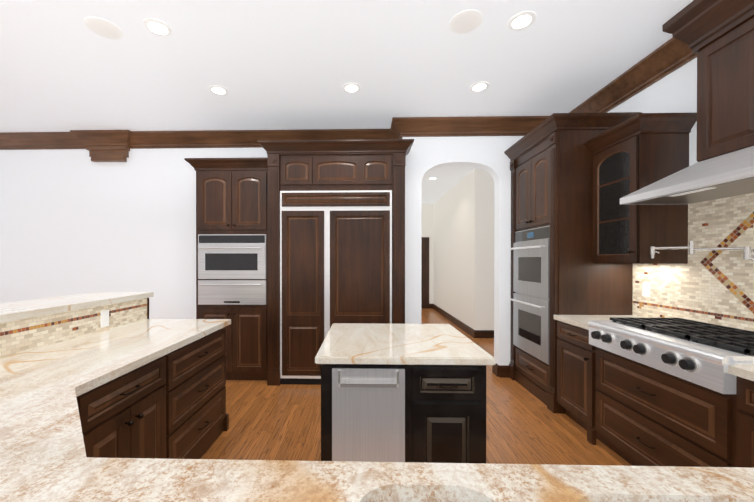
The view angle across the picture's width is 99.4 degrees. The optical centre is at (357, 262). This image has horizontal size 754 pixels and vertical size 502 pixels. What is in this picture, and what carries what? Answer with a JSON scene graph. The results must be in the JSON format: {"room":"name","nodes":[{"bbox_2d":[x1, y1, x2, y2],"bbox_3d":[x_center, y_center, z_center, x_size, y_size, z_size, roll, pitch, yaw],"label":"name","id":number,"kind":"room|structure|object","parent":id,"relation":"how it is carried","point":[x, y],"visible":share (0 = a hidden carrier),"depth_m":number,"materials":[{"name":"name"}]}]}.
{"room":"kitchen","nodes":[
{"label":"kitchen","id":0,"kind":"room"},
{"bbox_2d":[0,148,266,318],"bbox_3d":[-2.700,-0.158,4.360,6.720,3.100,0.120,0,0,1],"label":"wall","id":1,"kind":"structure","parent":0,"point":[75,221],"depth_m":4.32,"materials":[{"name":"white paint"}]},
{"bbox_2d":[0,129,387,161],"bbox_3d":[-2.629,-1.527,4.191,6.370,0.359,0.200,0,0,1],"label":"crown molding","id":2,"kind":"structure","parent":1,"relation":"attached to","point":[102,145],"depth_m":4.21,"materials":[{"name":"brown wood"}]},
{"bbox_2d":[0,0,693,202],"bbox_3d":[-1.035,-1.753,3.301,10.100,0.100,12.800,0,0,1],"label":"ceiling","id":3,"kind":"structure","parent":0,"point":[282,64],"depth_m":2.71,"materials":[{"name":"white paint"}]},
{"bbox_2d":[84,17,123,39],"bbox_3d":[-1.839,-1.694,2.321,0.226,0.008,0.226,0,0,1],"label":"ceiling speaker","id":4,"kind":"object","parent":3,"relation":"attached to","point":[103,28],"visible":1,"depth_m":2.31,"materials":[{"name":"white plastic"}]},
{"bbox_2d":[143,18,171,36],"bbox_3d":[-1.444,-1.694,2.311,0.180,0.008,0.180,0,0,1],"label":"recessed light","id":5,"kind":"object","parent":3,"relation":"in","point":[157,27],"visible":1,"depth_m":2.30,"materials":[{"name":"white plastic"}]},
{"bbox_2d":[209,85,227,94],"bbox_3d":[-1.374,-1.698,3.160,0.180,0.008,0.180,0,0,1],"label":"recessed light","id":6,"kind":"object","parent":3,"relation":"in","point":[217,89],"visible":1,"depth_m":3.15,"materials":[{"name":"white plastic"}]},
{"bbox_2d":[342,83,360,92],"bbox_3d":[-0.059,-1.698,3.118,0.180,0.008,0.180,0,0,1],"label":"recessed light","id":7,"kind":"object","parent":3,"relation":"in","point":[351,87],"visible":1,"depth_m":3.10,"materials":[{"name":"white plastic"}]},
{"bbox_2d":[449,9,482,33],"bbox_3d":[0.765,-1.694,2.258,0.226,0.008,0.226,0,0,1],"label":"ceiling speaker","id":8,"kind":"object","parent":3,"relation":"attached to","point":[465,21],"visible":1,"depth_m":2.24,"materials":[{"name":"white plastic"}]},
{"bbox_2d":[469,82,488,91],"bbox_3d":[1.181,-1.698,3.098,0.180,0.008,0.180,0,0,1],"label":"recessed light","id":9,"kind":"object","parent":3,"relation":"in","point":[478,86],"visible":1,"depth_m":3.08,"materials":[{"name":"white plastic"}]},
{"bbox_2d":[508,11,535,30],"bbox_3d":[1.155,-1.694,2.248,0.180,0.008,0.180,0,0,1],"label":"recessed light","id":10,"kind":"object","parent":3,"relation":"in","point":[522,20],"visible":1,"depth_m":2.24,"materials":[{"name":"white plastic"}]},
{"bbox_2d":[201,308,631,465],"bbox_3d":[-1.035,1.447,3.317,10.100,0.100,12.800,0,0,1],"label":"floor","id":11,"kind":"structure","parent":0,"point":[283,422],"depth_m":2.70,"materials":[{"name":"brown wood"}]},
{"bbox_2d":[0,292,230,323],"bbox_3d":[-1.692,0.834,1.802,1.200,1.140,1.925,0,0,1],"label":"raised bar ledge","id":12,"kind":"structure","parent":11,"relation":"on","point":[94,307],"depth_m":2.23,"materials":[{"name":"stone"}]},
{"bbox_2d":[184,157,267,379],"bbox_3d":[-1.484,0.106,3.941,0.941,2.575,0.658,0,0,1],"label":"tall cabinet","id":13,"kind":"object","parent":11,"relation":"on","point":[232,239],"visible":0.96,"depth_m":3.68,"materials":[{"name":"brown wood"}]},
{"bbox_2d":[258,139,413,385],"bbox_3d":[-0.234,0.022,3.882,1.725,2.745,0.713,0,0,1],"label":"built-in refrigerator","id":14,"kind":"object","parent":11,"relation":"on","point":[336,231],"visible":0.96,"depth_m":3.61,"materials":[{"name":"brown wood"}]},
{"bbox_2d":[0,324,753,501],"bbox_3d":[-0.292,0.841,0.476,4.063,1.140,1.560,0,0,1],"label":"countertop","id":15,"kind":"structure","parent":11,"relation":"on","point":[112,396],"depth_m":0.80,"materials":[{"name":"stone"}]},
{"bbox_2d":[315,323,495,463],"bbox_3d":[0.253,0.946,2.080,0.928,0.915,0.907,0,0,1],"label":"kitchen island","id":16,"kind":"object","parent":11,"relation":"on","point":[403,392],"visible":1,"depth_m":1.67,"materials":[{"name":"stone"}]},
{"bbox_2d":[504,112,641,413],"bbox_3d":[2.148,0.032,3.356,0.773,2.730,1.011,0,0,1],"label":"tall cabinet","id":17,"kind":"object","parent":11,"relation":"on","point":[555,270],"visible":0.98,"depth_m":2.98,"materials":[{"name":"brown wood"}]},
{"bbox_2d":[554,315,677,429],"bbox_3d":[2.144,0.923,2.683,0.736,0.955,0.492,0,0,1],"label":"base cabinet","id":18,"kind":"object","parent":11,"relation":"on","point":[571,329],"depth_m":2.72,"materials":[{"name":"brown wood"}]},
{"bbox_2d":[586,319,745,466],"bbox_3d":[2.127,0.927,1.978,0.736,0.955,0.920,0,0,1],"label":"base cabinet","id":19,"kind":"object","parent":11,"relation":"on","point":[633,390],"depth_m":1.95,"materials":[{"name":"brown wood"}]},
{"bbox_2d":[610,315,753,350],"bbox_3d":[2.151,0.429,1.974,0.505,0.018,0.872,0,0,1],"label":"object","id":20,"kind":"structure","parent":19,"relation":"on","point":[741,340],"depth_m":1.97,"materials":[{"name":"black metal"}]},
{"bbox_2d":[718,351,753,467],"bbox_3d":[2.108,0.930,1.218,0.736,0.955,0.600,0,0,1],"label":"base cabinet","id":21,"kind":"object","parent":11,"relation":"on","point":[735,368],"depth_m":1.52,"materials":[{"name":"brown wood"}]},
{"bbox_2d":[421,203,432,304],"bbox_3d":[1.510,-0.184,9.489,1.650,3.100,0.120,0,0,1],"label":"wall","id":22,"kind":"structure","parent":0,"point":[427,257],"depth_m":9.43,"materials":[{"name":"white paint"}]},
{"bbox_2d":[421,304,431,307],"bbox_3d":[1.504,1.296,9.446,1.380,0.140,0.022,0,0,1],"label":"baseboard","id":23,"kind":"structure","parent":22,"relation":"attached to","point":[430,305],"depth_m":9.42,"materials":[{"name":"brown wood"}]},
{"bbox_2d":[433,170,472,328],"bbox_3d":[2.242,-0.175,7.681,0.100,3.100,3.500,0,0,1],"label":"wall","id":24,"kind":"structure","parent":0,"point":[453,251],"depth_m":7.10,"materials":[{"name":"white paint"}]},
{"bbox_2d":[432,304,475,337],"bbox_3d":[2.179,1.306,7.629,0.022,0.140,3.622,0,0,1],"label":"baseboard","id":25,"kind":"structure","parent":24,"relation":"attached to","point":[473,333],"depth_m":6.95,"materials":[{"name":"brown wood"}]},
{"bbox_2d":[402,136,523,364],"bbox_3d":[1.601,-0.156,3.951,2.100,3.100,0.150,0,0,1],"label":"wall","id":26,"kind":"structure","parent":0,"point":[485,153],"depth_m":3.89,"materials":[{"name":"white paint"}]},
{"bbox_2d":[388,116,548,138],"bbox_3d":[1.481,-1.614,3.803,2.135,0.180,0.135,0,0,1],"label":"crown molding","id":27,"kind":"structure","parent":26,"relation":"attached to","point":[401,127],"depth_m":3.81,"materials":[{"name":"brown wood"}]},
{"bbox_2d":[492,363,508,377],"bbox_3d":[-2.130,1.340,0.667,7.840,0.140,7.250,0,0,1],"label":"baseboard","id":28,"kind":"structure","parent":26,"relation":"attached to","point":[501,371],"depth_m":3.87,"materials":[{"name":"brown wood"}]},
{"bbox_2d":[473,168,493,329],"bbox_3d":[3.113,-0.166,5.859,1.930,3.100,0.100,0,0,1],"label":"wall","id":29,"kind":"structure","parent":0,"point":[483,250],"depth_m":5.83,"materials":[{"name":"white paint"}]},
{"bbox_2d":[476,330,493,337],"bbox_3d":[3.121,1.315,5.806,1.910,0.140,0.022,0,0,1],"label":"baseboard","id":30,"kind":"structure","parent":29,"relation":"attached to","point":[479,333],"depth_m":5.82,"materials":[{"name":"brown wood"}]},
{"bbox_2d":[607,57,697,165],"bbox_3d":[2.514,-0.138,0.337,0.100,3.100,7.030,0,0,1],"label":"wall","id":31,"kind":"structure","parent":0,"point":[675,91],"depth_m":2.54,"materials":[{"name":"white paint"}]},
{"bbox_2d":[569,37,696,112],"bbox_3d":[2.461,-1.610,2.988,0.135,0.180,1.418,0,0,1],"label":"crown molding","id":32,"kind":"structure","parent":31,"relation":"attached to","point":[671,55],"depth_m":2.76,"materials":[{"name":"brown wood"}]},
{"bbox_2d":[584,113,696,263],"bbox_3d":[2.294,-0.542,2.633,0.446,1.105,0.583,0,0,1],"label":"upper cabinet","id":33,"kind":"object","parent":31,"relation":"attached to","point":[636,152],"visible":0.98,"depth_m":2.44,"materials":[{"name":"brown wood"}]},
{"bbox_2d":[620,0,753,203],"bbox_3d":[2.242,-1.060,1.963,0.518,1.262,0.916,0,0,1],"label":"range hood","id":34,"kind":"object","parent":31,"relation":"attached to","point":[717,36],"visible":1,"depth_m":1.99,"materials":[{"name":"wood"}]},
{"bbox_2d":[632,193,753,330],"bbox_3d":[2.480,0.030,1.174,0.008,0.925,3.500,0,0,1],"label":"tile backsplash","id":35,"kind":"structure","parent":31,"relation":"attached to","point":[694,289],"depth_m":2.29,"materials":[{"name":"tile"}]},
{"bbox_2d":[642,283,649,296],"bbox_3d":[2.513,0.242,2.780,0.004,0.115,0.070,0,0,1],"label":"outlet","id":36,"kind":"object","parent":35,"relation":"attached to","point":[646,289],"visible":1,"depth_m":2.77,"materials":[{"name":"white plastic"}]},
{"bbox_2d":[650,241,753,260],"bbox_3d":[2.342,-0.067,2.155,0.314,0.161,0.482,0,0,1],"label":"pot filler","id":37,"kind":"object","parent":35,"relation":"attached to","point":[748,252],"visible":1,"depth_m":2.17,"materials":[{"name":"silver metal"}]},
{"bbox_2d":[700,212,753,313],"bbox_3d":[2.493,0.004,1.964,0.003,0.523,0.523,0,-45,1],"label":"wall tile","id":38,"kind":"structure","parent":31,"relation":"attached to","point":[720,276],"depth_m":2.13,"materials":[{"name":"tile"}]}
]}

